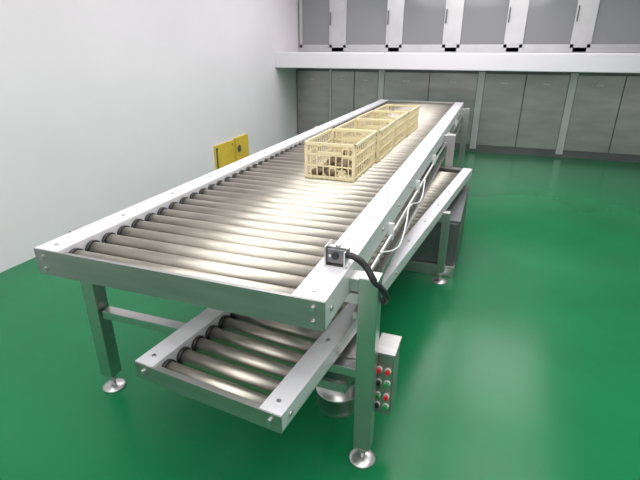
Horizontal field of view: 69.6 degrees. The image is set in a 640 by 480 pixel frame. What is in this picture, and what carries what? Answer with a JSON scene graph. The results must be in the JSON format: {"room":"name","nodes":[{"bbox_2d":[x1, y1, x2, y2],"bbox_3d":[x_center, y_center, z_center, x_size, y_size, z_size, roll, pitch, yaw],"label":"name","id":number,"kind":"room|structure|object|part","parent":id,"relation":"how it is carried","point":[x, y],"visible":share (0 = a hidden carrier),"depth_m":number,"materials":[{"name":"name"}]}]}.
{"room":"factory floor","nodes":[
{"label":"factory floor","id":0,"kind":"room"},
{"bbox_2d":[0,0,298,272],"bbox_3d":[-2.195,-1.470,3.773,0.100,3.000,10.500,8,24,18],"label":"wall","id":1,"kind":"structure","parent":0,"point":[108,107],"depth_m":4.47,"materials":[{"name":"paint"}]},
{"bbox_2d":[214,134,248,169],"bbox_3d":[-1.233,-1.226,6.507,0.042,0.400,0.880,8,24,18],"label":"board","id":2,"kind":"object","parent":1,"relation":"attached to","point":[231,151],"visible":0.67,"depth_m":6.47,"materials":[{"name":"metal"}]},
{"bbox_2d":[0,149,639,479],"bbox_3d":[0.811,0.384,3.359,6.500,0.100,10.700,8,24,18],"label":"floor","id":3,"kind":"structure","parent":0,"point":[524,364],"depth_m":2.42,"materials":[{"name":"green paint"}]},
{"bbox_2d":[34,99,469,468],"bbox_3d":[0.526,-0.545,4.185,1.572,0.975,5.776,8,24,18],"label":"conveyor","id":4,"kind":"object","parent":3,"relation":"on","point":[247,236],"depth_m":1.98,"materials":[{"name":"metal"}]},
{"bbox_2d":[316,332,356,418],"bbox_3d":[0.072,0.579,1.974,0.210,0.348,0.230,8,24,18],"label":"motor","id":5,"kind":"object","parent":4,"relation":"attached to","point":[335,391],"visible":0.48,"depth_m":1.91,"materials":[{"name":"metal"}]},
{"bbox_3d":[0.069,0.495,1.928,0.210,0.158,0.210,8,24,18],"label":"motor mount","id":6,"kind":"part","parent":5,"relation":"part of","materials":[{"name":"metal"}]},
{"bbox_2d":[303,128,376,181],"bbox_3d":[0.140,-0.547,2.901,0.320,0.215,0.510,8,24,18],"label":"plastic crate","id":7,"kind":"object","parent":4,"relation":"on","point":[350,170],"visible":1,"depth_m":2.79,"materials":[{"name":"beige plastic"}]},
{"bbox_3d":[0.135,0.148,1.634,0.246,0.285,0.143,-4,23,-10],"label":"photo sensor bracket","id":8,"kind":"part","parent":4,"relation":"part of","materials":[{"name":"silver metal"}]},
{"bbox_2d":[334,118,395,162],"bbox_3d":[0.336,-0.735,3.350,0.320,0.215,0.510,8,24,19],"label":"plastic crate","id":9,"kind":"object","parent":4,"relation":"on","point":[383,147],"visible":0.57,"depth_m":3.31,"materials":[{"name":"beige plastic"}]},
{"bbox_2d":[356,110,408,147],"bbox_3d":[0.516,-0.926,3.805,0.320,0.215,0.510,8,24,19],"label":"plastic crate","id":10,"kind":"object","parent":4,"relation":"on","point":[400,128],"visible":0.38,"depth_m":3.83,"materials":[{"name":"beige plastic"}]},
{"bbox_2d":[375,333,401,414],"bbox_3d":[0.260,0.557,1.900,0.110,0.306,0.152,8,24,18],"label":"box","id":11,"kind":"object","parent":4,"relation":"attached to","point":[389,344],"visible":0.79,"depth_m":1.84,"materials":[{"name":"metal"}]},
{"bbox_2d":[374,104,419,136],"bbox_3d":[0.712,-1.114,4.255,0.320,0.215,0.510,8,24,19],"label":"plastic crate","id":12,"kind":"object","parent":4,"relation":"on","point":[412,120],"visible":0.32,"depth_m":4.24,"materials":[{"name":"beige plastic"}]},
{"bbox_2d":[379,179,425,253],"bbox_3d":[0.482,-0.132,2.494,0.040,0.089,1.252,8,24,18],"label":"hanging cable","id":13,"kind":"object","parent":4,"relation":"attached to","point":[398,246],"visible":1,"depth_m":2.34,"materials":[{"name":"white plastic"}]},
{"bbox_2d":[134,164,471,433],"bbox_3d":[0.368,0.154,3.020,0.772,0.584,3.426,11,25,24],"label":"conveyor","id":14,"kind":"object","parent":3,"relation":"on","point":[285,363],"visible":0.48,"depth_m":1.71,"materials":[{"name":"metal"}]},
{"bbox_2d":[296,68,639,162],"bbox_3d":[2.566,-2.115,7.521,6.292,1.297,0.264,8,24,18],"label":"cabinet","id":15,"kind":"object","parent":3,"relation":"on","point":[578,115],"visible":0.86,"depth_m":7.24,"materials":[{"name":"grey metal"}]},
{"bbox_2d":[527,52,557,52],"bbox_3d":[2.629,-2.968,7.354,6.500,3.000,0.100,8,24,18],"label":"wall","id":16,"kind":"structure","parent":0,"point":[527,52],"depth_m":7.03,"materials":[{"name":"paint"}]},
{"bbox_2d":[275,52,639,72],"bbox_3d":[2.423,-2.672,6.866,6.300,0.230,1.100,8,24,18],"label":"beam","id":17,"kind":"structure","parent":16,"relation":"attached to","point":[462,61],"depth_m":6.48,"materials":[{"name":"metal"}]},
{"bbox_2d":[298,0,639,52],"bbox_3d":[2.582,-3.450,7.013,6.292,1.088,0.165,8,24,18],"label":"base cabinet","id":18,"kind":"object","parent":17,"relation":"on","point":[560,26],"visible":1,"depth_m":7.14,"materials":[{"name":"metal"}]}
]}

